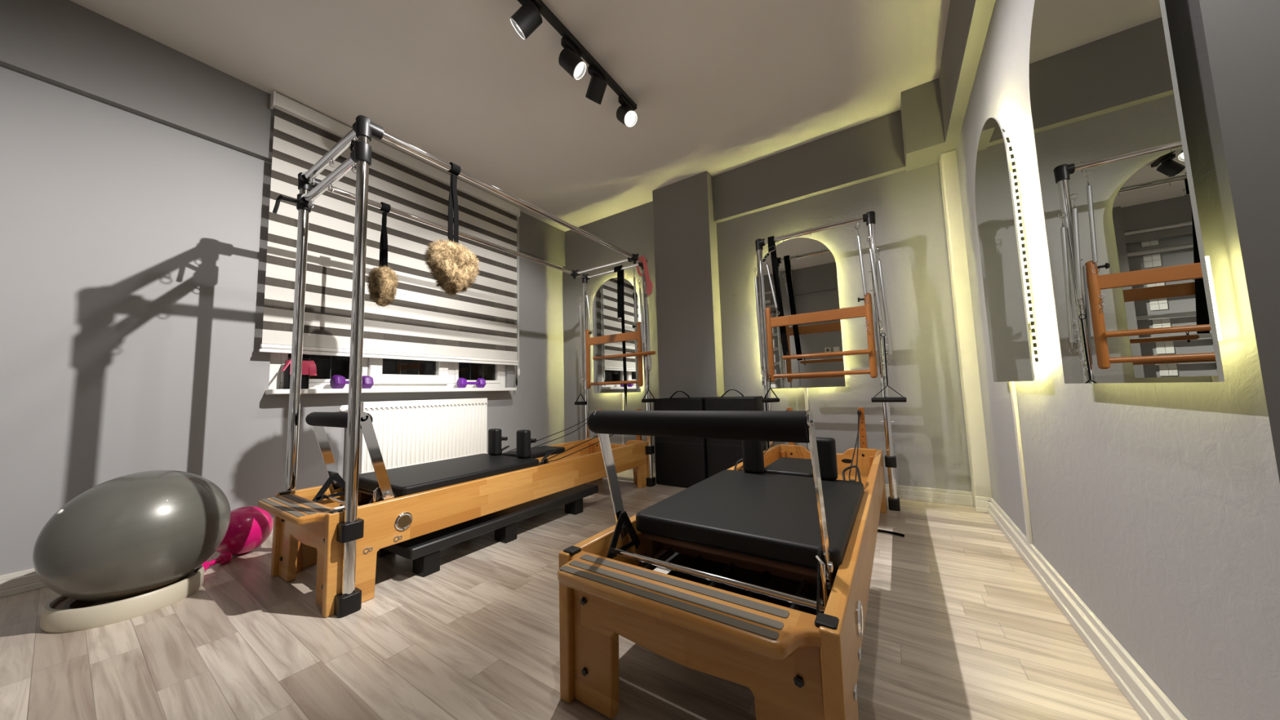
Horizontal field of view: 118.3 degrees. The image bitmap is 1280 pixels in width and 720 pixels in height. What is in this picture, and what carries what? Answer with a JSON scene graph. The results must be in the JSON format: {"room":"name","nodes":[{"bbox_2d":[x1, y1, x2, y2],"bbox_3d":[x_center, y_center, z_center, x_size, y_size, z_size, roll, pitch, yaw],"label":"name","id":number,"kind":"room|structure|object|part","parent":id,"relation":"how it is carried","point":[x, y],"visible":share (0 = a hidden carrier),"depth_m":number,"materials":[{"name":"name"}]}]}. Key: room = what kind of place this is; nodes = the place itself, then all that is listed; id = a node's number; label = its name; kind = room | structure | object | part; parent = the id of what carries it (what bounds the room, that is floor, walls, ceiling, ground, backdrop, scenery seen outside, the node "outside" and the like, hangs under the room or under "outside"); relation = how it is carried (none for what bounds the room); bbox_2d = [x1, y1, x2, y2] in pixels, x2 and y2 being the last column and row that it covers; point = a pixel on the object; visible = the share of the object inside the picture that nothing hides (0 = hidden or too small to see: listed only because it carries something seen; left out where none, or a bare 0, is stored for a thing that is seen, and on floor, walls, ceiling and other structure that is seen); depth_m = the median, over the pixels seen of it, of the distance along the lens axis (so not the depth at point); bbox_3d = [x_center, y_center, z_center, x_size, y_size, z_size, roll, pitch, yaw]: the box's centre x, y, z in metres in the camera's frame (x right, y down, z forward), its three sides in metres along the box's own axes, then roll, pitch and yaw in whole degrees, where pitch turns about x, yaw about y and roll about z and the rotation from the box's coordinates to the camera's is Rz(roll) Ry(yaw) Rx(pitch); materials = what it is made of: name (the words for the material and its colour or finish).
{"room":"pilates studio","nodes":[
{"label":"pilates studio","id":0,"kind":"room"},
{"bbox_2d":[0,65,564,575],"bbox_3d":[-1.965,-0.270,3.125,0.200,2.750,3.930,-5,-6,33],"label":"wall","id":1,"kind":"structure","parent":0,"point":[134,257],"depth_m":1.99,"materials":[{"name":"grey paint"}]},
{"bbox_2d":[0,517,273,597],"bbox_3d":[-1.831,1.048,2.950,0.030,0.088,3.530,-5,-6,33],"label":"baseboard","id":2,"kind":"structure","parent":1,"relation":"attached to","point":[22,581],"depth_m":1.65,"materials":[{"name":"grey"}]},
{"bbox_2d":[0,0,565,266],"bbox_3d":[-1.896,-1.436,3.156,0.047,0.425,3.530,-5,-6,33],"label":"ceiling beam","id":3,"kind":"structure","parent":1,"relation":"attached to","point":[65,44],"depth_m":2.07,"materials":[{"name":"grey paint"}]},
{"bbox_2d":[265,172,516,394],"bbox_3d":[-1.859,-0.395,3.171,0.345,2.000,1.960,-5,-6,33],"label":"window","id":4,"kind":"structure","parent":1,"relation":"in","point":[388,375],"depth_m":3.04,"materials":[{"name":"white plastic"}]},
{"bbox_2d":[283,362,309,389],"bbox_3d":[-2.191,0.105,2.440,0.110,0.165,0.100,-5,-6,33],"label":"bin","id":5,"kind":"object","parent":4,"relation":"on","point":[304,378],"visible":0.44,"depth_m":2.41,"materials":[{"name":"black plastic"}]},
{"bbox_2d":[280,358,316,375],"bbox_3d":[-2.174,0.046,2.425,0.144,0.111,0.170,-5,-6,33],"label":"band","id":6,"kind":"object","parent":5,"relation":"on","point":[308,367],"visible":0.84,"depth_m":2.43,"materials":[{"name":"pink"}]},
{"bbox_3d":[-2.220,-0.532,2.684,0.065,1.387,0.415,-5,-6,33],"label":"sash","id":7,"kind":"part","parent":4,"relation":"part of","materials":[{"name":"white plastic"}]},
{"bbox_2d":[329,374,373,388],"bbox_3d":[-2.007,0.156,2.668,0.099,0.099,0.240,-4,-5,26],"label":"dumbbell","id":8,"kind":"object","parent":4,"relation":"on","point":[337,381],"visible":0.77,"depth_m":2.59,"materials":[{"name":"purple plastic"}]},
{"bbox_2d":[258,89,519,386],"bbox_3d":[-1.773,-0.718,3.139,0.074,1.863,1.918,-5,-6,33],"label":"zebra blind","id":9,"kind":"object","parent":4,"relation":"attached to","point":[278,102],"visible":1,"depth_m":2.91,"materials":[{"name":"white fabric"}]},
{"bbox_3d":[-1.756,-0.021,3.070,0.026,0.050,1.886,-5,-6,33],"label":"rail","id":10,"kind":"part","parent":9,"relation":"part of","materials":[{"name":"white plastic"}]},
{"bbox_3d":[-1.261,-0.723,3.936,0.004,1.630,0.012,-5,-6,33],"label":"bead chain","id":11,"kind":"part","parent":9,"relation":"part of","materials":[{"name":"white plastic"}]},
{"bbox_3d":[-1.243,-0.725,3.919,0.004,1.630,0.004,-5,-6,33],"label":"bead chain","id":12,"kind":"part","parent":9,"relation":"part of","materials":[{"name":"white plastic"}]},
{"bbox_3d":[-1.766,0.243,3.065,0.165,0.030,1.785,-5,-6,33],"label":"sill","id":13,"kind":"part","parent":4,"relation":"part of","materials":[{"name":"white plastic"}]},
{"bbox_3d":[-1.886,-0.498,3.158,0.079,1.395,0.603,-5,-6,33],"label":"sash","id":14,"kind":"part","parent":4,"relation":"part of","materials":[{"name":"white plastic"}]},
{"bbox_2d":[456,377,485,387],"bbox_3d":[-1.508,0.208,3.422,0.095,0.095,0.240,-5,-6,36],"label":"dumbbell","id":15,"kind":"object","parent":4,"relation":"on","point":[461,382],"visible":0.94,"depth_m":3.40,"materials":[{"name":"purple plastic"}]},
{"bbox_3d":[-1.508,0.208,3.422,0.028,0.028,0.118,-5,-6,36],"label":"handle","id":16,"kind":"part","parent":15,"relation":"part of","materials":[{"name":"purple plastic"}]},
{"bbox_3d":[-1.562,-0.467,3.679,0.065,1.387,0.475,-5,-6,33],"label":"sash","id":17,"kind":"part","parent":4,"relation":"part of","materials":[{"name":"white plastic"}]},
{"bbox_2d":[338,398,487,474],"bbox_3d":[-1.748,0.693,3.045,0.115,0.745,1.122,-5,-6,33],"label":"radiator","id":18,"kind":"object","parent":1,"relation":"attached to","point":[412,432],"visible":0.78,"depth_m":3.03,"materials":[{"name":"white metal"}]},
{"bbox_2d":[70,0,950,231],"bbox_3d":[-0.387,-1.827,2.183,4.084,0.100,3.930,-5,-6,33],"label":"ceiling","id":19,"kind":"structure","parent":0,"point":[716,86],"depth_m":2.34,"materials":[{"name":"white paint"}]},
{"bbox_2d":[531,0,636,110],"bbox_3d":[-0.330,-1.761,2.183,0.040,0.034,1.064,-5,-6,33],"label":"track","id":20,"kind":"object","parent":19,"relation":"attached to","point":[546,13],"visible":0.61,"depth_m":2.15,"materials":[{"name":"black metal"}]},
{"bbox_2d":[509,0,542,39],"bbox_3d":[-0.558,-1.676,1.873,0.155,0.178,0.120,-1,-5,-3],"label":"track spotlight","id":21,"kind":"object","parent":20,"relation":"attached to","point":[527,18],"visible":1,"depth_m":1.84,"materials":[{"name":"black metal"}]},
{"bbox_2d":[558,36,586,79],"bbox_3d":[-0.375,-1.659,2.128,0.153,0.180,0.114,-1,-5,-10],"label":"track spotlight","id":22,"kind":"object","parent":20,"relation":"attached to","point":[570,59],"visible":1,"depth_m":2.09,"materials":[{"name":"black metal"}]},
{"bbox_2d":[585,65,607,105],"bbox_3d":[-0.264,-1.647,2.317,0.123,0.179,0.154,0,-5,-22],"label":"track spotlight","id":23,"kind":"object","parent":20,"relation":"attached to","point":[597,85],"visible":1,"depth_m":2.28,"materials":[{"name":"black metal"}]},
{"bbox_2d":[616,95,637,127],"bbox_3d":[-0.090,-1.632,2.540,0.125,0.180,0.152,1,-5,-25],"label":"track spotlight","id":24,"kind":"object","parent":20,"relation":"attached to","point":[625,114],"visible":1,"depth_m":2.52,"materials":[{"name":"black metal"}]},
{"bbox_2d":[0,470,1142,719],"bbox_3d":[-0.304,1.012,1.942,4.084,0.100,3.930,-5,-6,33],"label":"floor","id":25,"kind":"structure","parent":0,"point":[958,626],"depth_m":1.19,"materials":[{"name":"laminate"}]},
{"bbox_2d":[40,564,204,633],"bbox_3d":[-2.050,0.941,1.538,0.390,0.074,0.390,-5,-6,33],"label":"stand","id":26,"kind":"object","parent":25,"relation":"on","point":[62,614],"visible":0.68,"depth_m":1.41,"materials":[{"name":"beige plastic"}]},
{"bbox_2d":[32,470,231,601],"bbox_3d":[-2.033,0.704,1.567,0.486,0.486,0.486,-5,-6,33],"label":"exercise ball","id":27,"kind":"object","parent":26,"relation":"on","point":[136,534],"visible":0.94,"depth_m":1.43,"materials":[{"name":"grey rubber"}]},
{"bbox_2d":[201,551,232,572],"bbox_3d":[-2.063,0.979,1.847,0.056,0.056,0.133,-2,-5,5],"label":"dumbbell","id":28,"kind":"object","parent":25,"relation":"on","point":[224,557],"visible":0.7,"depth_m":1.88,"materials":[{"name":"pink rubber"}]},
{"bbox_3d":[-2.063,0.979,1.847,0.028,0.028,0.065,-2,-5,5],"label":"handle","id":29,"kind":"part","parent":28,"relation":"part of","materials":[{"name":"pink plastic"}]},
{"bbox_2d":[215,506,273,555],"bbox_3d":[-2.107,0.902,2.026,0.237,0.237,0.237,-5,-6,33],"label":"ball","id":30,"kind":"object","parent":25,"relation":"on","point":[250,526],"visible":0.77,"depth_m":1.98,"materials":[{"name":"pink rubber"}]},
{"bbox_2d":[257,115,655,617],"bbox_3d":[-0.817,0.043,2.541,0.893,1.961,2.341,-5,-6,33],"label":"reformer","id":31,"kind":"object","parent":25,"relation":"on","point":[340,526],"visible":0.98,"depth_m":1.83,"materials":[{"name":"brown wood"}]},
{"bbox_3d":[-1.776,-0.781,1.931,0.123,0.098,0.020,1,-5,-24],"label":"clamp lever","id":32,"kind":"part","parent":31,"relation":"part of","materials":[{"name":"black plastic"}]},
{"bbox_3d":[-1.401,0.799,1.608,0.582,0.328,0.032,-5,-6,33],"label":"panel","id":33,"kind":"part","parent":31,"relation":"part of","materials":[{"name":"brown wood"}]},
{"bbox_3d":[-1.564,0.454,1.904,0.007,0.398,0.151,-5,-6,33],"label":"footbar arm","id":34,"kind":"part","parent":31,"relation":"part of","materials":[{"name":"silver metal"}]},
{"bbox_3d":[-1.329,0.652,1.733,0.545,0.021,0.017,-5,-6,33],"label":"support rod","id":35,"kind":"part","parent":31,"relation":"part of","materials":[{"name":"silver metal"}]},
{"bbox_3d":[-1.187,-0.912,1.605,0.092,0.050,0.015,-4,-5,26],"label":"clamp lever","id":36,"kind":"part","parent":31,"relation":"part of","materials":[{"name":"black plastic"}]},
{"bbox_3d":[-1.049,0.695,2.134,0.527,0.084,0.754,-5,-6,33],"label":"carriage frame","id":37,"kind":"part","parent":31,"relation":"part of","materials":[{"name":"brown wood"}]},
{"bbox_3d":[-1.103,0.588,1.595,0.012,0.104,0.027,-2,-5,2],"label":"rod lever","id":38,"kind":"part","parent":31,"relation":"part of","materials":[{"name":"silver metal"}]},
{"bbox_3d":[-1.103,0.415,1.602,0.007,0.398,0.151,-5,-6,33],"label":"footbar arm","id":39,"kind":"part","parent":31,"relation":"part of","materials":[{"name":"silver metal"}]},
{"bbox_2d":[364,201,399,307],"bbox_3d":[-1.510,-0.615,2.253,0.184,0.641,0.144,-2,-5,2],"label":"loop","id":40,"kind":"object","parent":31,"relation":"hanging from","point":[382,281],"visible":1,"depth_m":2.21,"materials":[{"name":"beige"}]},
{"bbox_3d":[-1.002,0.686,1.625,0.001,0.050,0.050,-5,-6,33],"label":"badge plate","id":41,"kind":"part","parent":31,"relation":"part of","materials":[{"name":"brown metal"}]},
{"bbox_3d":[-1.059,0.863,2.684,0.034,0.366,2.245,-5,-6,33],"label":"rail","id":42,"kind":"part","parent":31,"relation":"part of","materials":[{"name":"brown wood"}]},
{"bbox_2d":[422,162,480,297],"bbox_3d":[-0.921,-0.643,1.892,0.170,0.682,0.298,-4,-5,25],"label":"loop","id":43,"kind":"object","parent":31,"relation":"hanging from","point":[453,267],"visible":1,"depth_m":1.85,"materials":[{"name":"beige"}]},
{"bbox_3d":[-0.545,0.820,2.348,0.034,0.366,2.245,-5,-6,33],"label":"rail","id":44,"kind":"part","parent":31,"relation":"part of","materials":[{"name":"brown wood"}]},
{"bbox_3d":[-0.702,0.586,3.127,0.021,0.229,1.042,-5,-6,33],"label":"cord","id":45,"kind":"part","parent":31,"relation":"part of","materials":[{"name":"black fabric"}]},
{"bbox_3d":[-0.601,0.612,2.398,0.067,0.079,0.195,-4,-5,23],"label":"cord","id":46,"kind":"part","parent":31,"relation":"part of","materials":[{"name":"black fabric"}]},
{"bbox_3d":[-0.695,0.597,3.124,0.008,0.228,1.064,-5,-6,32],"label":"cord","id":47,"kind":"part","parent":31,"relation":"part of","materials":[{"name":"black fabric"}]},
{"bbox_3d":[-0.322,0.553,2.878,0.013,0.229,1.043,-5,-6,32],"label":"cord","id":48,"kind":"part","parent":31,"relation":"part of","materials":[{"name":"black fabric"}]},
{"bbox_2d":[574,386,586,404],"bbox_3d":[-0.559,0.321,3.593,0.135,0.201,0.031,-5,-6,33],"label":"grip","id":49,"kind":"object","parent":31,"relation":"hanging from","point":[576,402],"visible":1,"depth_m":3.58,"materials":[{"name":"black plastic"}]},
{"bbox_3d":[-0.316,0.565,2.875,0.054,0.228,1.064,-5,-6,33],"label":"cord","id":50,"kind":"part","parent":31,"relation":"part of","materials":[{"name":"black fabric"}]},
{"bbox_3d":[-0.495,-0.010,3.639,0.042,0.565,0.042,-5,-6,33],"label":"post","id":51,"kind":"part","parent":31,"relation":"part of","materials":[{"name":"brown wood"}]},
{"bbox_3d":[-0.203,0.897,3.421,0.582,0.370,0.032,-5,-6,33],"label":"panel","id":52,"kind":"part","parent":31,"relation":"part of","materials":[{"name":"brown wood"}]},
{"bbox_2d":[613,265,626,406],"bbox_3d":[-0.174,-0.224,3.476,0.091,1.294,0.055,-5,-6,33],"label":"strap","id":53,"kind":"object","parent":31,"relation":"hanging from","point":[620,300],"visible":0.93,"depth_m":3.51,"materials":[{"name":"black"}]},
{"bbox_3d":[-0.011,0.691,3.344,0.047,0.520,0.030,-5,-6,33],"label":"riser post","id":54,"kind":"part","parent":31,"relation":"part of","materials":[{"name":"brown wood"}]},
{"bbox_3d":[-0.001,-0.052,3.315,0.042,0.565,0.042,-5,-6,33],"label":"post","id":55,"kind":"part","parent":31,"relation":"part of","materials":[{"name":"brown wood"}]},
{"bbox_3d":[0.032,-0.056,3.311,0.055,0.521,0.014,2,-6,-35],"label":"hinge arm","id":56,"kind":"part","parent":31,"relation":"part of","materials":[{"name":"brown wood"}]},
{"bbox_2d":[636,255,653,295],"bbox_3d":[0.055,-0.734,3.353,0.174,0.370,0.096,-5,-6,33],"label":"strap","id":57,"kind":"object","parent":31,"relation":"hanging from","point":[649,283],"visible":0.87,"depth_m":3.30,"materials":[{"name":"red fabric"}]},
{"bbox_3d":[0.064,0.108,3.248,0.041,0.298,0.019,0,-5,-18],"label":"chain","id":58,"kind":"part","parent":31,"relation":"part of","materials":[{"name":"silver metal"}]},
{"bbox_2d":[641,366,656,402],"bbox_3d":[0.071,0.205,3.214,0.140,0.301,0.031,2,-6,-38],"label":"grip","id":59,"kind":"object","parent":31,"relation":"hanging from","point":[648,400],"visible":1,"depth_m":3.21,"materials":[{"name":"black plastic"}]},
{"bbox_2d":[377,484,598,577],"bbox_3d":[-0.865,0.938,2.312,0.555,0.142,1.260,-5,-6,33],"label":"bench","id":60,"kind":"object","parent":25,"relation":"on","point":[424,550],"visible":0.58,"depth_m":1.96,"materials":[{"name":"black"}]},
{"bbox_2d":[653,391,711,487],"bbox_3d":[0.377,0.657,3.270,0.462,0.784,0.247,-5,-6,33],"label":"box","id":61,"kind":"object","parent":25,"relation":"on","point":[679,461],"visible":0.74,"depth_m":3.15,"materials":[{"name":"black leather"}]},
{"bbox_3d":[0.330,0.292,3.203,0.184,0.066,0.016,-5,-6,33],"label":"carry handle","id":62,"kind":"part","parent":61,"relation":"part of","materials":[{"name":"black"}]},
{"bbox_2d":[557,211,900,719],"bbox_3d":[0.659,-0.060,1.784,0.864,1.953,2.327,-5,-6,34],"label":"reformer","id":63,"kind":"object","parent":25,"relation":"on","point":[756,574],"visible":1,"depth_m":0.98,"materials":[{"name":"brown wood"}]},
{"bbox_3d":[-0.085,0.347,1.148,0.007,0.398,0.151,-5,-6,34],"label":"footbar arm","id":64,"kind":"part","parent":63,"relation":"part of","materials":[{"name":"silver metal"}]},
{"bbox_3d":[0.452,0.726,1.910,0.028,0.028,2.145,-5,-6,34],"label":"track rail","id":65,"kind":"part","parent":63,"relation":"part of","materials":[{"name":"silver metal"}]},
{"bbox_3d":[0.427,0.755,1.925,0.034,0.366,2.245,-5,-6,34],"label":"rail","id":66,"kind":"part","parent":63,"relation":"part of","materials":[{"name":"brown wood"}]},
{"bbox_3d":[0.085,0.691,0.845,0.604,0.328,0.032,-5,-6,34],"label":"panel","id":67,"kind":"part","parent":63,"relation":"part of","materials":[{"name":"brown wood"}]},
{"bbox_3d":[0.158,0.544,0.969,0.567,0.021,0.017,-5,-6,34],"label":"support rod","id":68,"kind":"part","parent":63,"relation":"part of","materials":[{"name":"silver metal"}]},
{"bbox_3d":[0.494,0.537,1.893,0.067,0.079,0.195,-4,-5,24],"label":"cord","id":69,"kind":"part","parent":63,"relation":"part of","materials":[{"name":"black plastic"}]},
{"bbox_3d":[0.441,0.586,1.368,0.549,0.084,0.754,-5,-6,34],"label":"carriage frame","id":70,"kind":"part","parent":63,"relation":"part of","materials":[{"name":"brown wood"}]},
{"bbox_3d":[0.966,-0.117,2.914,0.014,0.521,0.055,-3,-5,12],"label":"hinge arm","id":71,"kind":"part","parent":63,"relation":"part of","materials":[{"name":"silver metal"}]},
{"bbox_2d":[761,374,779,402],"bbox_3d":[0.959,0.211,2.812,0.140,0.201,0.031,0,-5,-21],"label":"grip","id":72,"kind":"object","parent":63,"relation":"hanging from","point":[776,399],"visible":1,"depth_m":2.80,"materials":[{"name":"black plastic"}]},
{"bbox_3d":[0.982,-0.117,2.885,0.042,0.565,0.042,-5,-6,34],"label":"post","id":73,"kind":"part","parent":63,"relation":"part of","materials":[{"name":"brown wood"}]},
{"bbox_2d":[767,235,789,355],"bbox_3d":[1.047,-0.489,2.894,0.097,0.936,0.065,-5,-6,33],"label":"strap","id":74,"kind":"object","parent":63,"relation":"hanging from","point":[771,244],"visible":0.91,"depth_m":2.92,"materials":[{"name":"black"}]},
{"bbox_3d":[1.118,0.613,2.818,0.042,0.520,0.030,-5,-6,34],"label":"riser post","id":75,"kind":"part","parent":63,"relation":"part of","materials":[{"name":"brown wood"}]},
{"bbox_3d":[0.391,0.306,0.830,0.007,0.398,0.151,-5,-6,34],"label":"footbar arm","id":76,"kind":"part","parent":63,"relation":"part of","materials":[{"name":"silver metal"}]},
{"bbox_3d":[0.392,0.479,0.823,0.012,0.104,0.027,-2,-5,2],"label":"rod lever","id":77,"kind":"part","parent":63,"relation":"part of","materials":[{"name":"silver metal"}]},
{"bbox_3d":[1.298,0.787,2.648,0.604,0.370,0.032,-5,-6,34],"label":"panel","id":78,"kind":"part","parent":63,"relation":"part of","materials":[{"name":"brown wood"}]},
{"bbox_3d":[0.900,0.503,1.622,0.067,0.079,0.195,-4,-5,24],"label":"cord","id":79,"kind":"part","parent":63,"relation":"part of","materials":[{"name":"black fabric"}]},
{"bbox_3d":[0.956,0.710,1.571,0.034,0.366,2.245,-5,-6,34],"label":"rail","id":80,"kind":"part","parent":63,"relation":"part of","materials":[{"name":"brown wood"}]},
{"bbox_3d":[1.183,0.444,2.100,0.013,0.229,1.043,-5,-6,32],"label":"cord","id":81,"kind":"part","parent":63,"relation":"part of","materials":[{"name":"black fabric"}]},
{"bbox_3d":[1.190,0.455,2.096,0.008,0.228,1.065,-5,-6,31],"label":"cord","id":82,"kind":"part","parent":63,"relation":"part of","materials":[{"name":"black fabric"}]},
{"bbox_3d":[0.492,0.577,0.853,0.001,0.050,0.050,-5,-6,34],"label":"badge plate","id":83,"kind":"part","parent":63,"relation":"part of","materials":[{"name":"silver metal"}]},
{"bbox_3d":[1.499,0.581,2.563,0.047,0.520,0.030,-5,-6,34],"label":"riser post","id":84,"kind":"part","parent":63,"relation":"part of","materials":[{"name":"brown wood"}]},
{"bbox_3d":[1.523,-0.164,2.523,0.042,0.565,0.042,-5,-6,34],"label":"post","id":85,"kind":"part","parent":63,"relation":"part of","materials":[{"name":"brown wood"}]},
{"bbox_3d":[1.556,-0.168,2.519,0.055,0.521,0.014,2,-6,-34],"label":"hinge arm","id":86,"kind":"part","parent":63,"relation":"part of","materials":[{"name":"silver metal"}]},
{"bbox_3d":[1.588,-0.003,2.456,0.041,0.298,0.019,0,-5,-17],"label":"chain","id":87,"kind":"part","parent":63,"relation":"part of","materials":[{"name":"silver metal"}]},
{"bbox_2d":[871,333,906,402],"bbox_3d":[1.557,0.045,2.420,0.185,0.441,0.031,-6,-6,39],"label":"grip","id":88,"kind":"object","parent":63,"relation":"hanging from","point":[900,399],"visible":1,"depth_m":2.41,"materials":[{"name":"black plastic"}]},
{"bbox_2d":[704,389,766,477],"bbox_3d":[0.757,0.626,3.032,0.424,0.784,0.217,-5,-6,33],"label":"box","id":89,"kind":"object","parent":25,"relation":"on","point":[722,455],"visible":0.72,"depth_m":2.97,"materials":[{"name":"black leather"}]},
{"bbox_3d":[0.717,0.262,2.979,0.184,0.066,0.016,-5,-6,33],"label":"carry handle","id":90,"kind":"part","parent":89,"relation":"part of","materials":[{"name":"black"}]},
{"bbox_2d":[877,528,904,537],"bbox_3d":[1.317,0.911,2.014,0.127,0.018,0.016,-5,-6,38],"label":"strap","id":91,"kind":"object","parent":25,"relation":"on","point":[878,530],"visible":0.94,"depth_m":2.01,"materials":[{"name":"black"}]},
{"bbox_2d":[562,162,972,492],"bbox_3d":[0.682,-0.305,3.616,3.684,2.750,0.200,-5,-6,33],"label":"wall","id":92,"kind":"structure","parent":0,"point":[929,436],"depth_m":2.88,"materials":[{"name":"paint"}]},
{"bbox_2d":[592,277,640,393],"bbox_3d":[-0.253,-0.270,4.091,0.612,1.235,0.049,-5,-6,33],"label":"arched mirror","id":93,"kind":"object","parent":92,"relation":"attached to","point":[606,322],"visible":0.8,"depth_m":4.09,"materials":[{"name":"clear glass"}]},
{"bbox_2d":[621,392,624,444],"bbox_3d":[-0.180,0.658,3.995,0.025,0.775,0.012,-5,-6,33],"label":"trim","id":94,"kind":"structure","parent":92,"relation":"attached to","point":[622,393],"depth_m":4.00,"materials":[{"name":"grey"}]},
{"bbox_2d":[627,462,655,472],"bbox_3d":[-0.295,1.095,4.032,1.400,0.088,0.030,-5,-6,33],"label":"baseboard","id":95,"kind":"structure","parent":92,"relation":"attached to","point":[653,464],"depth_m":3.75,"materials":[{"name":"grey"}]},
{"bbox_2d":[652,170,724,398],"bbox_3d":[0.449,-0.304,3.545,0.572,2.750,0.174,-5,-6,33],"label":"column","id":96,"kind":"structure","parent":92,"relation":"attached to","point":[691,362],"depth_m":3.48,"materials":[{"name":"grey paint"}]},
{"bbox_2d":[756,237,845,388],"bbox_3d":[1.272,-0.385,3.089,0.612,1.215,0.049,-5,-6,33],"label":"arched mirror","id":97,"kind":"object","parent":92,"relation":"attached to","point":[806,267],"visible":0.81,"depth_m":3.03,"materials":[{"name":"clear glass"}]},
{"bbox_2d":[804,387,810,451],"bbox_3d":[1.326,0.530,3.008,0.025,0.775,0.012,-5,-6,33],"label":"trim","id":98,"kind":"structure","parent":92,"relation":"attached to","point":[806,390],"depth_m":3.02,"materials":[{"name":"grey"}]},
{"bbox_2d":[711,110,905,223],"bbox_3d":[1.288,-1.530,3.142,1.443,0.425,0.055,-5,-6,33],"label":"trim","id":99,"kind":"structure","parent":92,"relation":"attached to","point":[873,148],"depth_m":3.04,"materials":[{"name":"grey paint"}]},
{"bbox_2d":[885,484,973,506],"bbox_3d":[1.446,0.947,2.889,1.633,0.088,0.030,-5,-6,33],"label":"baseboard","id":100,"kind":"structure","parent":92,"relation":"attached to","point":[964,498],"depth_m":2.54,"materials":[{"name":"grey wood"}]},
{"bbox_2d":[955,0,1279,719],"bbox_3d":[1.274,-0.545,1.000,0.200,2.750,3.930,-5,-6,33],"label":"wall","id":101,"kind":"structure","parent":0,"point":[1157,504],"depth_m":0.81,"materials":[{"name":"paint"}]},
{"bbox_2d":[900,78,958,171],"bbox_3d":[1.947,-1.590,2.590,0.269,0.437,0.255,-5,-6,33],"label":"trim","id":102,"kind":"structure","parent":101,"relation":"attached to","point":[921,108],"depth_m":2.51,"materials":[{"name":"grey paint"}]},
{"bbox_2d":[938,150,991,509],"bbox_3d":[2.112,-0.223,2.481,0.089,2.311,0.125,-5,-6,33],"label":"trim","id":103,"kind":"structure","parent":101,"relation":"attached to","point":[952,203],"depth_m":2.44,"materials":[{"name":"grey paint"}]},
{"bbox_2d":[938,0,995,142],"bbox_3d":[1.274,-1.673,1.390,0.067,0.437,2.495,-5,-6,33],"label":"trim","id":104,"kind":"structure","parent":101,"relation":"attached to","point":[968,21],"depth_m":1.93,"materials":[{"name":"grey paint"}]},
{"bbox_2d":[974,496,991,512],"bbox_3d":[2.096,0.880,2.326,0.081,0.088,0.030,-5,-6,33],"label":"baseboard","id":105,"kind":"structure","parent":101,"relation":"attached to","point":[981,503],"depth_m":2.33,"materials":[{"name":"white wood"}]},
{"bbox_2d":[974,116,1039,382],"bbox_3d":[1.529,-0.461,1.607,0.049,1.100,0.612,-5,-6,33],"label":"arched mirror","id":106,"kind":"object","parent":101,"relation":"attached to","point":[1001,235],"visible":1,"depth_m":1.52,"materials":[{"name":"clear glass"}]},
{"bbox_2d":[1009,381,1033,544],"bbox_3d":[1.680,0.408,1.690,0.012,0.775,0.040,-5,-6,33],"label":"trim","id":107,"kind":"structure","parent":101,"relation":"attached to","point":[1012,384],"depth_m":1.68,"materials":[{"name":"grey paint"}]},
{"bbox_2d":[987,497,1187,719],"bbox_3d":[1.396,0.807,1.221,0.030,0.088,2.660,-5,-6,33],"label":"baseboard","id":108,"kind":"structure","parent":101,"relation":"attached to","point":[1144,695],"depth_m":1.09,"materials":[{"name":"grey wood"}]},
{"bbox_2d":[1029,0,1224,383],"bbox_3d":[1.032,-0.510,0.856,0.049,1.120,0.612,-5,-6,33],"label":"arched mirror","id":109,"kind":"object","parent":101,"relation":"attached to","point":[1134,291],"visible":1,"depth_m":0.76,"materials":[{"name":"clear glass"}]},
{"bbox_2d":[1199,0,1279,481],"bbox_3d":[0.378,-0.605,-0.012,0.179,2.750,0.850,-5,-6,33],"label":"trim","id":110,"kind":"structure","parent":101,"relation":"attached to","point":[1242,37],"depth_m":0.33,"materials":[{"name":"paint"}]}
]}

